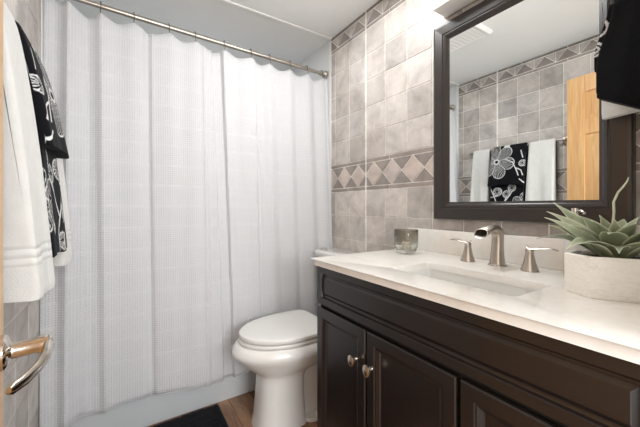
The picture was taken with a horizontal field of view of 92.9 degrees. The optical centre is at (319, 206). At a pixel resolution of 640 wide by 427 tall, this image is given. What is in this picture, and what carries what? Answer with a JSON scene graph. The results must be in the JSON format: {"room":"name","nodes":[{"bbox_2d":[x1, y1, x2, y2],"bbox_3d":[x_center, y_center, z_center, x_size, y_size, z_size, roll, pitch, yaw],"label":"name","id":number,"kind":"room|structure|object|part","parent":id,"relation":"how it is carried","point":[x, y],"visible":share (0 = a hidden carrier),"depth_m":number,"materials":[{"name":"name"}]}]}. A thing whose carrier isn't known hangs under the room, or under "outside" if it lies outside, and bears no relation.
{"room":"bathroom","nodes":[
{"label":"bathroom","id":0,"kind":"room"},
{"bbox_2d":[3,0,60,426],"bbox_3d":[-0.997,-0.035,0.902,0.093,2.291,2.445,0,0,-33],"label":"wall","id":1,"kind":"structure","parent":0,"point":[21,320],"depth_m":1.10,"materials":[{"name":"stone"}]},
{"bbox_2d":[41,0,42,64],"bbox_3d":[-1.219,-0.035,1.325,0.014,2.291,0.030,0,0,-33],"label":"trim","id":2,"kind":"structure","parent":1,"relation":"attached to","point":[41,0],"depth_m":1.33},
{"bbox_2d":[73,0,327,77],"bbox_3d":[-0.598,-0.967,1.778,1.522,0.080,0.050,0,0,-33],"label":"shower rod","id":3,"kind":"object","parent":1,"relation":"attached to","point":[87,2],"visible":0.98,"depth_m":1.69,"materials":[{"name":"silver metal"}]},
{"bbox_3d":[-0.911,-0.490,0.907,0.057,0.044,0.754,0,0,-33],"label":"towel bar","id":4,"kind":"object","parent":1,"relation":"attached to","visible":0},
{"bbox_2d":[3,0,54,302],"bbox_3d":[-0.746,-0.144,0.751,0.125,0.728,0.194,0,0,-33],"label":"bath towel","id":5,"kind":"object","parent":4,"relation":"hanging from","point":[28,268],"visible":0.98,"depth_m":0.69,"materials":[{"name":"white fabric"}]},
{"bbox_2d":[15,21,68,257],"bbox_3d":[-0.877,-0.182,0.947,0.124,0.662,0.280,0,0,-33],"label":"hand towel","id":6,"kind":"object","parent":4,"relation":"hanging from","point":[52,143],"visible":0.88,"depth_m":0.89,"materials":[{"name":"black fabric"}]},
{"bbox_2d":[48,77,72,265],"bbox_3d":[-1.004,-0.145,1.140,0.109,0.726,0.167,0,0,-33],"label":"bath towel","id":7,"kind":"object","parent":4,"relation":"hanging from","point":[62,258],"visible":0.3,"depth_m":1.14,"materials":[{"name":"white fabric"}]},
{"bbox_2d":[61,0,378,70],"bbox_3d":[-0.310,-1.206,1.330,1.730,0.050,2.665,0,0,-33],"label":"ceiling","id":8,"kind":"structure","parent":0,"point":[215,19],"depth_m":1.93,"materials":[{"name":"paint"}]},
{"bbox_2d":[147,390,316,426],"bbox_3d":[0.108,1.135,0.675,1.730,0.050,4.220,0,0,-33],"label":"floor","id":9,"kind":"structure","parent":0,"point":[237,411],"depth_m":1.65,"materials":[{"name":"brown wood"}]},
{"bbox_2d":[70,371,255,426],"bbox_3d":[-0.769,0.892,2.046,1.519,0.435,0.755,0,0,-33],"label":"bathtub","id":10,"kind":"object","parent":9,"relation":"on","point":[153,409],"visible":0.02,"depth_m":1.58,"materials":[{"name":"white ceramic"}]},
{"bbox_2d":[153,404,228,426],"bbox_3d":[-0.627,1.101,1.238,0.597,0.018,0.722,0,0,-33],"label":"bath mat","id":11,"kind":"object","parent":9,"relation":"on","point":[212,416],"visible":1,"depth_m":1.56,"materials":[{"name":"black fabric"}]},
{"bbox_2d":[231,248,361,426],"bbox_3d":[-0.095,0.689,1.675,0.776,0.842,0.446,0,0,-33],"label":"toilet","id":12,"kind":"object","parent":9,"relation":"on","point":[280,348],"visible":0.66,"depth_m":1.50,"materials":[{"name":"white ceramic"}]},
{"bbox_3d":[-0.198,0.891,1.609,0.533,0.438,0.408,0,0,-33],"label":"bowl","id":13,"kind":"part","parent":12,"relation":"part of","materials":[{"name":"white ceramic"}]},
{"bbox_3d":[-0.199,0.661,1.608,0.462,0.018,0.374,0,0,-33],"label":"seat","id":14,"kind":"part","parent":12,"relation":"part of","materials":[{"name":"plastic"}]},
{"bbox_3d":[-0.199,0.634,1.608,0.453,0.024,0.374,0,0,-33],"label":"lid","id":15,"kind":"part","parent":12,"relation":"part of","materials":[{"name":"plastic"}]},
{"bbox_3d":[0.152,0.293,1.833,0.188,0.037,0.446,0,0,-33],"label":"tank lid","id":16,"kind":"part","parent":12,"relation":"part of","materials":[{"name":"white ceramic"}]},
{"bbox_2d":[317,266,639,426],"bbox_3d":[0.470,0.672,0.974,0.587,0.875,0.962,0,0,-33],"label":"vanity cabinet","id":17,"kind":"object","parent":9,"relation":"on","point":[387,357],"visible":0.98,"depth_m":0.75,"materials":[{"name":"brown paint"}]},
{"bbox_3d":[0.074,0.699,1.118,0.020,0.593,0.293,0,0,-33],"label":"door","id":18,"kind":"part","parent":17,"relation":"part of","materials":[{"name":"brown paint"}]},
{"bbox_3d":[0.110,0.512,1.018,0.028,0.038,0.031,0,0,-33],"label":"knob","id":19,"kind":"part","parent":17,"relation":"part of","materials":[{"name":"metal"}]},
{"bbox_3d":[0.151,0.512,0.954,0.028,0.038,0.031,0,0,-33],"label":"knob","id":20,"kind":"part","parent":17,"relation":"part of","materials":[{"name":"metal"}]},
{"bbox_3d":[0.243,0.699,0.855,0.020,0.593,0.314,0,0,-33],"label":"door","id":21,"kind":"part","parent":17,"relation":"part of","materials":[{"name":"brown paint"}]},
{"bbox_3d":[0.262,0.396,0.842,0.001,0.012,0.960,0,0,-33],"label":"rail","id":22,"kind":"part","parent":17,"relation":"part of","materials":[{"name":"brown wood"}]},
{"bbox_2d":[311,228,639,364],"bbox_3d":[0.478,0.169,0.979,0.595,0.130,0.998,0,0,-33],"label":"countertop","id":23,"kind":"structure","parent":17,"relation":"on","point":[608,327],"depth_m":0.81,"materials":[{"name":"beige stone"}]},
{"bbox_2d":[394,229,417,253],"bbox_3d":[0.388,0.155,1.371,0.105,0.106,0.105,0,0,-33],"label":"candle holder","id":24,"kind":"object","parent":23,"relation":"on","point":[405,240],"visible":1,"depth_m":1.33,"materials":[{"name":"clear glass"}]},
{"bbox_2d":[409,269,535,295],"bbox_3d":[0.431,0.297,0.925,0.300,0.130,0.494,0,0,-33],"label":"sink","id":25,"kind":"object","parent":23,"relation":"in","point":[510,290],"visible":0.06,"depth_m":0.99,"materials":[{"name":"white ceramic"}]},
{"bbox_2d":[449,225,558,272],"bbox_3d":[0.598,0.135,1.062,0.146,0.146,0.369,0,0,-33],"label":"faucet","id":26,"kind":"object","parent":23,"relation":"on","point":[497,258],"visible":1,"depth_m":1.06,"materials":[{"name":"silver metal"}]},
{"bbox_3d":[0.551,0.134,1.196,0.017,0.015,0.092,0,0,-33],"label":"lever","id":27,"kind":"part","parent":26,"relation":"part of","materials":[{"name":"silver metal"}]},
{"bbox_3d":[0.568,0.172,1.168,0.052,0.072,0.052,0,0,-33],"label":"handle","id":28,"kind":"part","parent":26,"relation":"part of","materials":[{"name":"silver metal"}]},
{"bbox_3d":[0.596,0.135,1.061,0.141,0.146,0.048,0,0,-33],"label":"spout","id":29,"kind":"part","parent":26,"relation":"part of","materials":[{"name":"silver metal"}]},
{"bbox_3d":[0.682,0.172,0.990,0.052,0.072,0.052,0,0,-33],"label":"handle","id":30,"kind":"part","parent":26,"relation":"part of","materials":[{"name":"silver metal"}]},
{"bbox_3d":[0.700,0.134,0.962,0.017,0.015,0.092,0,0,-33],"label":"lever","id":31,"kind":"part","parent":26,"relation":"part of","materials":[{"name":"silver metal"}]},
{"bbox_2d":[563,208,586,274],"bbox_3d":[0.764,0.105,0.908,0.059,0.206,0.061,0,0,-33],"label":"soap dispenser","id":32,"kind":"object","parent":23,"relation":"on","point":[577,211],"visible":0.19,"depth_m":0.90,"materials":[{"name":"silver metal"}]},
{"bbox_2d":[536,177,639,303],"bbox_3d":[0.693,0.070,0.736,0.224,0.276,0.302,0,0,-33],"label":"potted succulent","id":33,"kind":"object","parent":23,"relation":"on","point":[609,269],"visible":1,"depth_m":0.69,"materials":[{"name":"grey plant"}]},
{"bbox_3d":[0.423,0.495,0.573,0.020,0.186,0.334,0,0,-33],"label":"drawer","id":34,"kind":"part","parent":17,"relation":"part of","materials":[{"name":"brown paint"}]},
{"bbox_2d":[293,0,639,252],"bbox_3d":[0.365,-0.035,1.774,0.093,2.291,2.445,0,0,-33],"label":"wall","id":35,"kind":"structure","parent":0,"point":[382,62],"depth_m":1.69,"materials":[{"name":"tile"}]},
{"bbox_2d":[218,0,331,39],"bbox_3d":[-0.564,-1.178,1.726,1.530,0.010,0.024,0,0,-33],"label":"trim","id":36,"kind":"structure","parent":35,"relation":"attached to","point":[223,1],"depth_m":1.89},
{"bbox_2d":[329,40,330,179],"bbox_3d":[0.075,-0.035,2.153,0.014,2.291,0.030,0,0,-33],"label":"trim","id":37,"kind":"structure","parent":35,"relation":"attached to","point":[329,40],"depth_m":2.14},
{"bbox_2d":[433,0,477,18],"bbox_3d":[0.669,-0.910,1.111,0.108,0.140,0.550,0,0,-33],"label":"vanity light","id":38,"kind":"object","parent":35,"relation":"attached to","point":[446,8],"visible":1,"depth_m":1.28,"materials":[{"name":"silver metal"}]},
{"bbox_2d":[435,0,443,5],"bbox_3d":[0.664,-0.910,1.108,0.083,0.110,0.512,0,0,-33],"label":"diffuser","id":39,"kind":"object","parent":38,"relation":"attached to","point":[437,2],"depth_m":1.28,"materials":[{"name":"white"}]},
{"bbox_2d":[408,228,587,270],"bbox_3d":[0.711,0.156,1.128,0.018,0.104,0.976,0,0,-33],"label":"backsplash","id":40,"kind":"structure","parent":35,"relation":"attached to","point":[433,240],"depth_m":1.18,"materials":[{"name":"beige stone"}]},
{"bbox_2d":[434,0,635,223],"bbox_3d":[0.706,-0.382,1.128,0.027,0.871,0.654,0,0,-33],"label":"wall mirror","id":41,"kind":"object","parent":35,"relation":"attached to","point":[520,130],"visible":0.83,"depth_m":1.08,"materials":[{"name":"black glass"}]},
{"bbox_3d":[0.712,-0.382,1.132,0.011,0.721,0.504,0,0,-33],"label":"glass","id":42,"kind":"part","parent":41,"relation":"part of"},
{"bbox_3d":[0.899,-0.568,0.771,0.089,0.173,0.144,0,0,-33],"label":"towel ring","id":43,"kind":"object","parent":35,"relation":"attached to","visible":0},
{"bbox_2d":[602,101,639,119],"bbox_3d":[0.860,-0.390,0.782,0.042,0.280,0.201,0,0,-33],"label":"hand towel","id":44,"kind":"object","parent":43,"relation":"hanging from","point":[609,110],"visible":0.17,"depth_m":0.84,"materials":[{"name":"white fabric"}]},
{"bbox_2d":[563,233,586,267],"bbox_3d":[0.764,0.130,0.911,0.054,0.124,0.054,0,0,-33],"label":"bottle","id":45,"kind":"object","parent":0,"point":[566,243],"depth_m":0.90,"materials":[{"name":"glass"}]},
{"bbox_2d":[564,250,639,303],"bbox_3d":[0.703,0.160,0.719,0.202,0.095,0.133,0,0,27],"label":"planter","id":46,"kind":"object","parent":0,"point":[594,274],"depth_m":0.68,"materials":[{"name":"paint"}]},
{"bbox_3d":[0.373,-0.035,0.262,1.710,2.291,0.110,0,0,-33],"label":"wall","id":47,"kind":"structure","parent":0,"visible":0},
{"bbox_2d":[0,0,54,426],"bbox_3d":[-0.370,0.104,0.342,0.113,1.988,0.778,0,0,-42],"label":"door","id":48,"kind":"structure","parent":47,"relation":"in","point":[42,344],"depth_m":0.58,"materials":[{"name":"beige wood"}]},
{"bbox_3d":[-0.573,0.275,0.591,0.082,0.066,0.066,0,0,-33],"label":"lever handle","id":49,"kind":"part","parent":48,"relation":"part of","materials":[{"name":"silver metal"}]},
{"bbox_3d":[-0.525,0.287,0.562,0.031,0.049,0.138,0,0,-24],"label":"lever","id":50,"kind":"part","parent":48,"relation":"part of","materials":[{"name":"silver metal"}]},
{"bbox_2d":[594,0,639,109],"bbox_3d":[0.813,-0.358,0.751,0.073,0.374,0.215,0,0,-33],"label":"hand towel","id":51,"kind":"object","parent":47,"relation":"attached to","point":[617,51],"visible":1,"depth_m":0.77,"materials":[{"name":"black fabric"}]},
{"bbox_3d":[-1.064,-0.958,1.476,0.006,0.083,0.045,0,0,-33],"label":"curtain ring","id":52,"kind":"object","parent":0,"visible":0},
{"bbox_2d":[39,0,332,426],"bbox_3d":[-0.566,0.016,1.724,1.509,1.903,0.148,0,0,-33],"label":"shower curtain","id":53,"kind":"object","parent":52,"relation":"hanging from","point":[198,182],"visible":0.91,"depth_m":1.57,"materials":[{"name":"white fabric"}]}
]}

